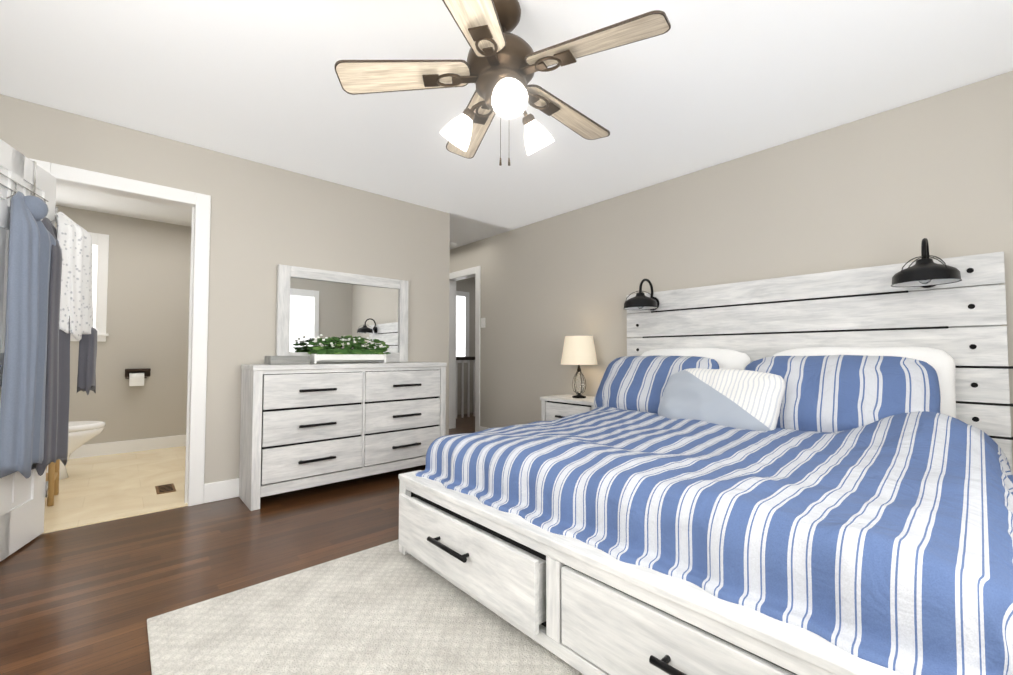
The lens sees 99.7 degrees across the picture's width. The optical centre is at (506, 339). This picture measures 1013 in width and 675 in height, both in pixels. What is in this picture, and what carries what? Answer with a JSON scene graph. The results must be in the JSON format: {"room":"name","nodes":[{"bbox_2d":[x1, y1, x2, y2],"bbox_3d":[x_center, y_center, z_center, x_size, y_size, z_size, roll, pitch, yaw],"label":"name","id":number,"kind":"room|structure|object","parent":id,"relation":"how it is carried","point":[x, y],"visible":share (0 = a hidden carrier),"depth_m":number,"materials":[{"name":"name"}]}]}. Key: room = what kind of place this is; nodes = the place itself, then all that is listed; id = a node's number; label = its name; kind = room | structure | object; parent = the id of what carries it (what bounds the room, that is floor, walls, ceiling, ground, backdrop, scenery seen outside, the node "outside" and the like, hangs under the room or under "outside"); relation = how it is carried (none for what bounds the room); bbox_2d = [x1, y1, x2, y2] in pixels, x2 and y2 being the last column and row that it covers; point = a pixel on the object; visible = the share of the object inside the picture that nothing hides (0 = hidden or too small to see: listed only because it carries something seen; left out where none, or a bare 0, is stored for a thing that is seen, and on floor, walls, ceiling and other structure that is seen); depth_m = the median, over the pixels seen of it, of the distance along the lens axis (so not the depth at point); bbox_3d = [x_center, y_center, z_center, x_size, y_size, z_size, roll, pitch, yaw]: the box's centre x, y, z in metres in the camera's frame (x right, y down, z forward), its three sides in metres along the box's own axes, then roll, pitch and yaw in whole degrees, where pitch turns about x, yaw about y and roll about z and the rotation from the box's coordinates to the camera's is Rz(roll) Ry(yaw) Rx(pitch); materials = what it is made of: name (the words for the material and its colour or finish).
{"room":"bedroom","nodes":[
{"label":"bedroom","id":0,"kind":"room"},
{"bbox_2d":[42,446,187,533],"bbox_3d":[-2.663,1.142,3.933,3.290,0.008,2.318,2,-3,-42],"label":"floor","id":1,"kind":"structure","parent":0,"point":[99,489],"depth_m":3.20,"materials":[{"name":"beige tile"}]},
{"bbox_2d":[46,459,59,505],"bbox_3d":[-3.262,0.794,2.838,0.390,0.612,0.332,2,-3,-42],"label":"stand","id":2,"kind":"object","parent":1,"relation":"on","point":[52,476],"visible":0.19,"depth_m":2.84,"materials":[{"name":"brown wood"}]},
{"bbox_2d":[46,421,105,479],"bbox_3d":[-3.753,0.725,3.367,0.871,0.786,0.440,2,-3,-42],"label":"toilet","id":3,"kind":"object","parent":1,"relation":"on","point":[80,433],"visible":0.33,"depth_m":3.47,"materials":[{"name":"white ceramic"}]},
{"bbox_2d":[155,483,175,493],"bbox_3d":[-2.545,1.109,3.190,0.110,0.007,0.240,2,-3,-42],"label":"floor vent","id":4,"kind":"object","parent":1,"relation":"in","point":[165,488],"visible":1,"depth_m":3.18,"materials":[{"name":"brown metal"}]},
{"bbox_2d":[0,94,449,483],"bbox_3d":[-1.982,-0.103,3.107,3.680,2.440,0.120,2,-3,-42],"label":"wall","id":5,"kind":"structure","parent":0,"point":[265,220],"depth_m":3.13,"materials":[{"name":"paint"}]},
{"bbox_2d":[0,139,57,561],"bbox_3d":[-2.476,0.062,2.095,0.294,2.018,0.699,2,-3,-42],"label":"bathroom door","id":6,"kind":"structure","parent":5,"relation":"attached to","point":[22,503],"depth_m":2.16,"materials":[{"name":"white"}]},
{"bbox_2d":[0,161,96,478],"bbox_3d":[-2.444,-0.123,2.256,0.396,1.650,0.815,2,-3,-42],"label":"hanging clothes","id":7,"kind":"object","parent":6,"relation":"hanging from","point":[49,306],"visible":1,"depth_m":2.17,"materials":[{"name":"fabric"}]},
{"bbox_2d":[55,212,92,340],"bbox_3d":[-2.508,-0.360,2.479,0.164,0.739,0.338,2,-3,-42],"label":"towel","id":8,"kind":"object","parent":7,"relation":"hanging from","point":[74,242],"depth_m":2.41,"materials":[{"name":"white fabric"}]},
{"bbox_2d":[77,327,96,394],"bbox_3d":[-2.570,0.103,2.591,0.123,0.458,0.138,2,-3,-42],"label":"towel","id":9,"kind":"object","parent":7,"relation":"hanging from","point":[86,377],"depth_m":2.56,"materials":[{"name":"grey fabric"}]},
{"bbox_2d":[276,264,407,362],"bbox_3d":[-1.322,-0.183,3.580,1.090,0.747,0.045,2,-3,-42],"label":"mirror","id":10,"kind":"object","parent":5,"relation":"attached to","point":[311,304],"visible":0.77,"depth_m":3.52,"materials":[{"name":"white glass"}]},
{"bbox_2d":[0,413,474,674],"bbox_3d":[-0.047,1.170,3.166,6.690,0.100,7.200,2,-3,-42],"label":"floor","id":11,"kind":"structure","parent":0,"point":[91,599],"depth_m":2.08,"materials":[{"name":"brown wood"}]},
{"bbox_2d":[239,362,446,510],"bbox_3d":[-1.204,0.657,3.398,1.508,0.940,0.422,2,-3,-42],"label":"dresser","id":12,"kind":"object","parent":11,"relation":"on","point":[303,426],"visible":0.9,"depth_m":3.12,"materials":[{"name":"white wood"}]},
{"bbox_2d":[264,356,309,364],"bbox_3d":[-1.582,0.145,3.088,0.260,0.060,0.170,2,-3,-42],"label":"tray","id":13,"kind":"object","parent":12,"relation":"on","point":[274,360],"visible":1,"depth_m":3.02,"materials":[{"name":"grey wood"}]},
{"bbox_2d":[307,334,389,363],"bbox_3d":[-1.239,0.073,3.395,0.658,0.225,0.181,2,-3,-42],"label":"planter","id":14,"kind":"object","parent":12,"relation":"on","point":[323,353],"visible":1,"depth_m":3.34,"materials":[{"name":"white"}]},
{"bbox_2d":[147,539,583,674],"bbox_3d":[0.706,1.053,1.370,2.740,0.012,3.140,2,-3,-42],"label":"rug","id":15,"kind":"object","parent":11,"relation":"on","point":[389,608],"visible":0.44,"depth_m":1.55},
{"bbox_2d":[398,252,1012,674],"bbox_3d":[0.948,0.318,2.132,2.304,1.508,2.150,2,-3,-42],"label":"bed","id":16,"kind":"object","parent":15,"relation":"on","point":[808,474],"visible":1,"depth_m":1.52,"materials":[{"name":"blue fabric"}]},
{"bbox_2d":[624,279,659,309],"bbox_3d":[1.077,-0.367,3.383,0.327,0.251,0.260,2,-3,-42],"label":"sconce","id":17,"kind":"object","parent":16,"relation":"attached to","point":[640,300],"visible":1,"depth_m":3.32,"materials":[{"name":"black metal"}]},
{"bbox_2d":[641,348,750,369],"bbox_3d":[1.315,0.288,3.120,0.263,0.477,0.860,2,-3,-42],"label":"pillow","id":18,"kind":"object","parent":16,"relation":"on","point":[727,358],"depth_m":2.99,"materials":[{"name":"fabric"}]},
{"bbox_2d":[415,406,1012,674],"bbox_3d":[0.844,0.593,2.042,1.796,0.537,2.116,2,-3,-42],"label":"duvet","id":19,"kind":"object","parent":16,"relation":"on","point":[879,539],"depth_m":1.27,"materials":[{"name":"blue fabric"}]},
{"bbox_2d":[773,346,955,417],"bbox_3d":[1.944,0.266,2.426,0.257,0.473,0.859,2,-3,-42],"label":"pillow","id":20,"kind":"object","parent":16,"relation":"on","point":[942,359],"depth_m":2.24,"materials":[{"name":"blue fabric"}]},
{"bbox_2d":[891,238,961,287],"bbox_3d":[2.148,-0.408,2.196,0.327,0.251,0.260,2,-3,-42],"label":"sconce","id":21,"kind":"object","parent":16,"relation":"attached to","point":[925,271],"visible":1,"depth_m":2.14,"materials":[{"name":"black metal"}]},
{"bbox_2d":[456,357,474,418],"bbox_3d":[-0.669,0.720,6.881,1.260,1.050,0.085,2,-3,-42],"label":"stair railing","id":22,"kind":"object","parent":11,"relation":"on","point":[462,388],"visible":0.19,"depth_m":6.89,"materials":[{"name":"brown metal"}]},
{"bbox_2d":[540,394,594,420],"bbox_3d":[0.654,0.832,3.830,0.435,0.620,0.630,2,-3,-42],"label":"nightstand","id":23,"kind":"object","parent":11,"relation":"on","point":[555,407],"visible":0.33,"depth_m":3.79,"materials":[{"name":"white wood"}]},
{"bbox_2d":[561,336,597,397],"bbox_3d":[0.657,0.244,3.873,0.330,0.555,0.330,2,-3,-42],"label":"table lamp","id":24,"kind":"object","parent":23,"relation":"on","point":[578,350],"visible":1,"depth_m":3.77,"materials":[{"name":"beige fabric"}]},
{"bbox_2d":[55,205,474,444],"bbox_3d":[-2.410,-0.010,5.843,6.410,2.440,0.120,2,-3,-42],"label":"wall","id":25,"kind":"structure","parent":0,"point":[148,296],"depth_m":4.49,"materials":[{"name":"paint"}]},
{"bbox_2d":[56,228,108,341],"bbox_3d":[-4.323,-0.532,4.023,0.870,1.080,0.045,2,-3,-42],"label":"window","id":26,"kind":"structure","parent":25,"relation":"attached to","point":[100,249],"depth_m":4.27,"materials":[{"name":"white glass"}]},
{"bbox_2d":[125,368,150,385],"bbox_3d":[-3.804,0.384,4.410,0.200,0.175,0.118,2,-3,-42],"label":"toilet paper holder","id":27,"kind":"object","parent":25,"relation":"attached to","point":[137,377],"visible":1,"depth_m":4.38,"materials":[{"name":"white paper"}]},
{"bbox_2d":[456,291,468,362],"bbox_3d":[-0.815,-0.220,7.194,0.460,1.210,0.019,2,-3,-42],"label":"window","id":28,"kind":"structure","parent":25,"relation":"in","point":[462,324],"depth_m":7.25,"materials":[{"name":"white glass"}]},
{"bbox_2d":[0,0,1012,249],"bbox_3d":[-0.047,-1.369,3.252,6.690,0.100,7.200,2,-3,-42],"label":"ceiling","id":29,"kind":"structure","parent":0,"point":[700,84],"depth_m":2.25,"materials":[{"name":"white paint"}]},
{"bbox_2d":[450,242,456,246],"bbox_3d":[-0.706,-1.225,5.509,0.130,0.034,0.130,2,-3,-42],"label":"smoke detector","id":30,"kind":"object","parent":29,"relation":"attached to","point":[452,244],"visible":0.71,"depth_m":5.47,"materials":[{"name":"white plastic"}]},
{"bbox_2d":[335,0,670,165],"bbox_3d":[0.014,-1.033,1.780,1.224,0.670,1.269,2,-3,-42],"label":"ceiling fan","id":31,"kind":"object","parent":29,"relation":"hanging from","point":[501,66],"visible":1,"depth_m":1.68,"materials":[{"name":"beige wood"}]},
{"bbox_2d":[450,71,1012,474],"bbox_3d":[0.885,-0.071,4.049,0.120,2.440,7.200,2,-3,-42],"label":"wall","id":32,"kind":"structure","parent":0,"point":[897,185],"depth_m":3.04,"materials":[{"name":"paint"}]},
{"bbox_2d":[29,158,488,505],"bbox_3d":[-0.047,0.063,3.203,6.450,2.115,6.960,2,-3,-42],"label":"trim","id":33,"kind":"structure","parent":32,"relation":"attached to","point":[198,491],"depth_m":2.91,"materials":[{"name":"white"}]},
{"bbox_2d":[481,318,484,327],"bbox_3d":[-0.289,-0.210,5.257,0.012,0.120,0.080,2,-3,-42],"label":"switch plate","id":34,"kind":"object","parent":32,"relation":"attached to","point":[482,322],"visible":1,"depth_m":5.25,"materials":[{"name":"white plastic"}]}
]}

